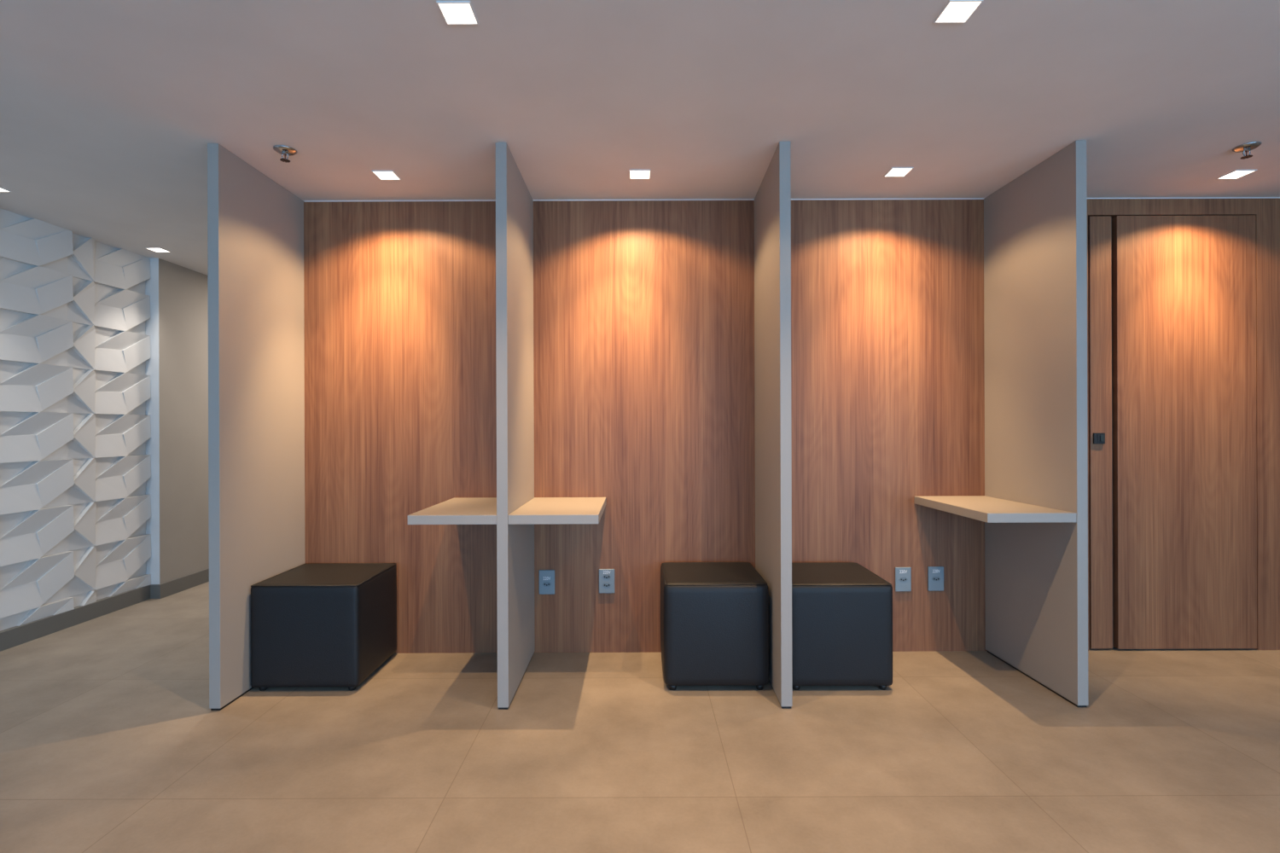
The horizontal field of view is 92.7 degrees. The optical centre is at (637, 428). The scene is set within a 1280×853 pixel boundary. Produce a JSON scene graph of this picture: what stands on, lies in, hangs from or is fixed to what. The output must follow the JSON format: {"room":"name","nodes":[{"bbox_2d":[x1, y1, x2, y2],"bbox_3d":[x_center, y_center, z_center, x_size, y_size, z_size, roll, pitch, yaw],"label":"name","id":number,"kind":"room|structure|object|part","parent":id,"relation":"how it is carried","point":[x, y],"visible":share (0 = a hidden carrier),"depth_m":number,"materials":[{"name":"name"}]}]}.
{"room":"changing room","nodes":[
{"label":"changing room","id":0,"kind":"room"},
{"bbox_2d":[0,208,151,631],"bbox_3d":[-3.464,-0.048,2.599,0.073,2.300,3.398,0,0,0],"label":"wall","id":1,"kind":"structure","parent":0,"point":[75,466],"depth_m":3.69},
{"bbox_2d":[145,258,209,584],"bbox_3d":[-3.420,0.002,5.450,0.100,2.400,2.300,0,0,0],"label":"wall","id":2,"kind":"structure","parent":0,"point":[177,327],"depth_m":4.47,"materials":[{"name":"beige paint"}]},
{"bbox_2d":[0,0,1279,275],"bbox_3d":[0.411,-1.261,1.000,8.010,0.100,11.440,0,0,0],"label":"ceiling","id":3,"kind":"structure","parent":0,"point":[110,110],"depth_m":2.23,"materials":[{"name":"paint"}]},
{"bbox_2d":[0,186,11,191],"bbox_3d":[-3.219,-1.197,3.040,0.100,0.004,0.100,0,0,0],"label":"recessed light","id":4,"kind":"object","parent":3,"relation":"in","point":[2,189],"visible":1,"depth_m":3.08,"materials":[{"name":"white plastic"}]},
{"bbox_2d":[145,247,171,252],"bbox_3d":[-3.219,-1.197,4.100,0.100,0.004,0.100,0,0,0],"label":"recessed light","id":5,"kind":"object","parent":3,"relation":"in","point":[154,249],"visible":1,"depth_m":4.10,"materials":[{"name":"white plastic"}]},
{"bbox_2d":[149,248,167,251],"bbox_3d":[-3.219,-1.198,4.100,0.075,0.001,0.075,0,0,0],"label":"diffuser","id":6,"kind":"object","parent":5,"relation":"attached to","point":[152,249],"depth_m":4.10,"materials":[{"name":"white plastic"}]},
{"bbox_2d":[273,145,296,162],"bbox_3d":[-1.524,-1.181,2.640,0.092,0.047,0.092,0,0,0],"label":"sprinkler","id":7,"kind":"object","parent":3,"relation":"attached to","point":[282,149],"visible":1,"depth_m":2.63,"materials":[{"name":"silver metal"}]},
{"bbox_2d":[371,170,401,180],"bbox_3d":[-1.194,-1.204,2.905,0.100,0.004,0.100,0,0,0],"label":"recessed light","id":8,"kind":"object","parent":3,"relation":"in","point":[381,175],"visible":1,"depth_m":2.91,"materials":[{"name":"white plastic"}]},
{"bbox_2d":[376,172,396,178],"bbox_3d":[-1.194,-1.205,2.905,0.075,0.001,0.075,0,0,0],"label":"diffuser","id":9,"kind":"object","parent":8,"relation":"attached to","point":[380,175],"depth_m":2.91,"materials":[{"name":"white plastic"}]},
{"bbox_2d":[436,0,478,24],"bbox_3d":[-0.521,-1.206,1.774,0.096,0.004,0.096,0,0,0],"label":"recessed light","id":10,"kind":"object","parent":3,"relation":"in","point":[453,12],"visible":1,"depth_m":1.77,"materials":[{"name":"white plastic"}]},
{"bbox_2d":[442,5,473,21],"bbox_3d":[-0.521,-1.207,1.774,0.072,0.001,0.072,0,0,0],"label":"diffuser","id":11,"kind":"object","parent":10,"relation":"attached to","point":[450,13],"depth_m":1.77,"materials":[{"name":"white plastic"}]},
{"bbox_2d":[628,169,650,179],"bbox_3d":[0.012,-1.208,2.905,0.100,0.004,0.100,0,0,0],"label":"recessed light","id":12,"kind":"object","parent":3,"relation":"in","point":[634,174],"visible":1,"depth_m":2.91,"materials":[{"name":"white plastic"}]},
{"bbox_2d":[632,171,647,177],"bbox_3d":[0.012,-1.209,2.905,0.075,0.001,0.075,0,0,0],"label":"diffuser","id":13,"kind":"object","parent":12,"relation":"attached to","point":[635,174],"depth_m":2.91,"materials":[{"name":"white plastic"}]},
{"bbox_2d":[883,167,913,176],"bbox_3d":[1.236,-1.212,2.890,0.100,0.004,0.100,0,0,0],"label":"recessed light","id":14,"kind":"object","parent":3,"relation":"in","point":[893,171],"visible":1,"depth_m":2.89,"materials":[{"name":"white plastic"}]},
{"bbox_2d":[887,168,909,175],"bbox_3d":[1.236,-1.213,2.890,0.075,0.001,0.075,0,0,0],"label":"diffuser","id":15,"kind":"object","parent":14,"relation":"attached to","point":[892,171],"depth_m":2.89,"materials":[{"name":"white plastic"}]},
{"bbox_2d":[933,0,983,23],"bbox_3d":[0.932,-1.211,1.774,0.096,0.004,0.096,0,0,0],"label":"recessed light","id":16,"kind":"object","parent":3,"relation":"in","point":[955,11],"visible":1,"depth_m":1.77,"materials":[{"name":"white plastic"}]},
{"bbox_2d":[940,3,976,19],"bbox_3d":[0.932,-1.212,1.774,0.072,0.001,0.072,0,0,0],"label":"diffuser","id":17,"kind":"object","parent":16,"relation":"attached to","point":[951,11],"depth_m":1.77,"materials":[{"name":"white plastic"}]},
{"bbox_2d":[1216,169,1256,179],"bbox_3d":[2.876,-1.218,2.930,0.100,0.004,0.100,0,0,0],"label":"recessed light","id":18,"kind":"object","parent":3,"relation":"in","point":[1236,174],"visible":1,"depth_m":2.93,"materials":[{"name":"white plastic"}]},
{"bbox_2d":[1222,171,1250,177],"bbox_3d":[2.876,-1.219,2.930,0.075,0.001,0.075,0,0,0],"label":"diffuser","id":19,"kind":"object","parent":18,"relation":"attached to","point":[1233,174],"depth_m":2.93,"materials":[{"name":"white plastic"}]},
{"bbox_2d":[1232,141,1262,159],"bbox_3d":[2.636,-1.195,2.640,0.092,0.047,0.092,0,0,0],"label":"sprinkler","id":20,"kind":"object","parent":3,"relation":"attached to","point":[1247,147],"visible":1,"depth_m":2.63,"materials":[{"name":"silver metal"}]},
{"bbox_2d":[0,581,1279,852],"bbox_3d":[0.419,1.238,1.000,8.010,0.100,11.440,0,0,0],"label":"floor","id":21,"kind":"structure","parent":0,"point":[111,740],"depth_m":2.22,"materials":[{"name":"tile"}]},
{"bbox_2d":[207,143,304,710],"bbox_3d":[-1.789,-0.004,2.906,0.050,2.400,0.656,0,0,0],"label":"partition panel","id":22,"kind":"object","parent":21,"relation":"on","point":[255,225],"visible":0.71,"depth_m":2.77,"materials":[{"name":"beige laminate"}]},
{"bbox_2d":[250,563,396,691],"bbox_3d":[-1.507,0.952,2.985,0.493,0.486,0.468,0,0,0],"label":"pouf","id":23,"kind":"object","parent":21,"relation":"on","point":[313,625],"visible":1,"depth_m":2.75,"materials":[{"name":"black leather upholstery"},{"name":"black plastic feet"}]},
{"bbox_2d":[495,142,535,709],"bbox_3d":[-0.573,-0.008,2.906,0.047,2.400,0.656,0,0,0],"label":"partition panel","id":24,"kind":"object","parent":21,"relation":"on","point":[514,200],"visible":1,"depth_m":2.71,"materials":[{"name":"beige laminate"}]},
{"bbox_2d":[407,497,496,524],"bbox_3d":[-0.784,0.395,2.907,0.378,0.053,0.654,0,0,0],"label":"shelf","id":25,"kind":"object","parent":24,"relation":"attached to","point":[457,510],"visible":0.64,"depth_m":2.64,"materials":[{"name":"beige laminate"}]},
{"bbox_2d":[507,497,606,524],"bbox_3d":[-0.356,0.394,2.907,0.382,0.053,0.654,0,0,0],"label":"shelf","id":26,"kind":"object","parent":24,"relation":"attached to","point":[538,510],"visible":1,"depth_m":2.69,"materials":[{"name":"beige laminate"}]},
{"bbox_2d":[659,562,768,690],"bbox_3d":[0.358,0.942,2.975,0.492,0.494,0.478,0,0,0],"label":"pouf","id":27,"kind":"object","parent":21,"relation":"on","point":[714,616],"visible":1,"depth_m":2.74,"materials":[{"name":"black leather upholstery"},{"name":"black plastic feet"}]},
{"bbox_2d":[754,141,792,708],"bbox_3d":[0.636,-0.012,2.906,0.047,2.400,0.658,0,0,2],"label":"partition panel","id":28,"kind":"object","parent":21,"relation":"on","point":[772,200],"visible":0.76,"depth_m":2.68,"materials":[{"name":"beige laminate"}]},
{"bbox_2d":[791,562,892,690],"bbox_3d":[0.917,0.943,2.972,0.482,0.487,0.470,0,0,0],"label":"pouf","id":29,"kind":"object","parent":21,"relation":"on","point":[842,612],"visible":0.67,"depth_m":2.74,"materials":[{"name":"black leather upholstery"},{"name":"black plastic feet"}]},
{"bbox_2d":[983,140,1087,707],"bbox_3d":[1.871,-0.016,2.906,0.045,2.400,0.658,0,0,-1],"label":"partition panel","id":30,"kind":"object","parent":21,"relation":"on","point":[1035,225],"visible":1,"depth_m":2.81,"materials":[{"name":"beige laminate"}]},
{"bbox_2d":[914,495,1076,523],"bbox_3d":[1.663,0.387,2.907,0.390,0.053,0.654,0,0,0],"label":"shelf","id":31,"kind":"object","parent":30,"relation":"attached to","point":[984,509],"visible":1,"depth_m":2.72,"materials":[{"name":"beige laminate"}]},
{"bbox_2d":[303,198,1279,653],"bbox_3d":[1.244,-0.014,3.285,6.112,2.400,0.100,0,0,0],"label":"wall","id":32,"kind":"structure","parent":0,"point":[643,311],"depth_m":3.23,"materials":[{"name":"brown wood"}]},
{"bbox_2d":[539,570,554,594],"bbox_3d":[-0.479,0.816,3.229,0.084,0.128,0.011,0,0,0],"label":"wall outlet","id":33,"kind":"object","parent":32,"relation":"attached to","point":[546,577],"visible":1,"depth_m":3.23,"materials":[{"name":"grey plastic"}]},
{"bbox_2d":[542,581,551,587],"bbox_3d":[-0.479,0.826,3.225,0.048,0.024,0.001,0,0,0],"label":"socket","id":34,"kind":"object","parent":33,"relation":"attached to","point":[544,584],"depth_m":3.22,"materials":[{"name":"white plastic"}]},
{"bbox_2d":[599,569,614,593],"bbox_3d":[-0.162,0.810,3.229,0.084,0.128,0.011,0,0,0],"label":"wall outlet","id":35,"kind":"object","parent":32,"relation":"attached to","point":[606,577],"visible":1,"depth_m":3.23,"materials":[{"name":"grey plastic"}]},
{"bbox_2d":[602,582,610,587],"bbox_3d":[-0.162,0.831,3.225,0.048,0.024,0.001,0,0,0],"label":"socket","id":36,"kind":"object","parent":35,"relation":"attached to","point":[604,584],"depth_m":3.22,"materials":[{"name":"white plastic"}]},
{"bbox_2d":[602,574,610,579],"bbox_3d":[-0.162,0.786,3.225,0.048,0.024,0.001,0,0,0],"label":"socket","id":37,"kind":"object","parent":35,"relation":"attached to","point":[604,576],"depth_m":3.22,"materials":[{"name":"white plastic"}]},
{"bbox_2d":[303,197,1279,202],"bbox_3d":[1.266,-1.212,3.232,6.060,0.004,0.006,0,0,0],"label":"trim","id":38,"kind":"structure","parent":32,"relation":"attached to","point":[1232,197],"depth_m":3.23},
{"bbox_2d":[895,567,911,591],"bbox_3d":[1.405,0.800,3.229,0.084,0.128,0.011,0,0,0],"label":"wall outlet","id":39,"kind":"object","parent":32,"relation":"attached to","point":[903,575],"visible":1,"depth_m":3.23,"materials":[{"name":"grey plastic"}]},
{"bbox_2d":[898,577,907,581],"bbox_3d":[1.405,0.800,3.225,0.048,0.024,0.001,0,0,0],"label":"socket","id":40,"kind":"object","parent":39,"relation":"attached to","point":[900,579],"depth_m":3.22,"materials":[{"name":"white plastic"}]},
{"bbox_2d":[927,566,943,591],"bbox_3d":[1.580,0.798,3.229,0.084,0.128,0.011,0,0,0],"label":"wall outlet","id":41,"kind":"object","parent":32,"relation":"attached to","point":[935,574],"visible":1,"depth_m":3.23,"materials":[{"name":"grey plastic"}]},
{"bbox_2d":[931,576,940,581],"bbox_3d":[1.580,0.798,3.225,0.048,0.024,0.001,0,0,0],"label":"socket","id":42,"kind":"object","parent":41,"relation":"attached to","point":[933,578],"depth_m":3.22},
{"bbox_2d":[1088,216,1112,648],"bbox_3d":[2.467,0.023,3.255,0.126,2.296,0.060,0,0,0],"label":"door","id":43,"kind":"structure","parent":32,"relation":"in","point":[1099,228],"depth_m":3.24,"materials":[{"name":"brown wood"}]},
{"bbox_3d":[2.446,0.055,3.233,0.058,0.058,0.008,0,0,0],"label":"flush pull","id":44,"kind":"part","parent":43,"relation":"part of","materials":[{"name":"black plastic"}]},
{"bbox_2d":[1111,215,1256,649],"bbox_3d":[2.911,0.022,3.256,0.736,2.296,0.049,0,0,0],"label":"door","id":45,"kind":"structure","parent":32,"relation":"in","point":[1184,288],"depth_m":3.23,"materials":[{"name":"brown wood"}]},
{"bbox_3d":[-3.529,0.002,-0.150,0.122,2.400,8.900,0,0,0],"label":"wall","id":46,"kind":"structure","parent":0,"visible":0},
{"bbox_2d":[0,568,209,651],"bbox_3d":[-3.425,1.152,1.000,0.142,0.100,11.200,0,0,0],"label":"baseboard","id":47,"kind":"structure","parent":46,"relation":"attached to","point":[10,637],"depth_m":3.85,"materials":[{"name":"grey paint"}]}
]}

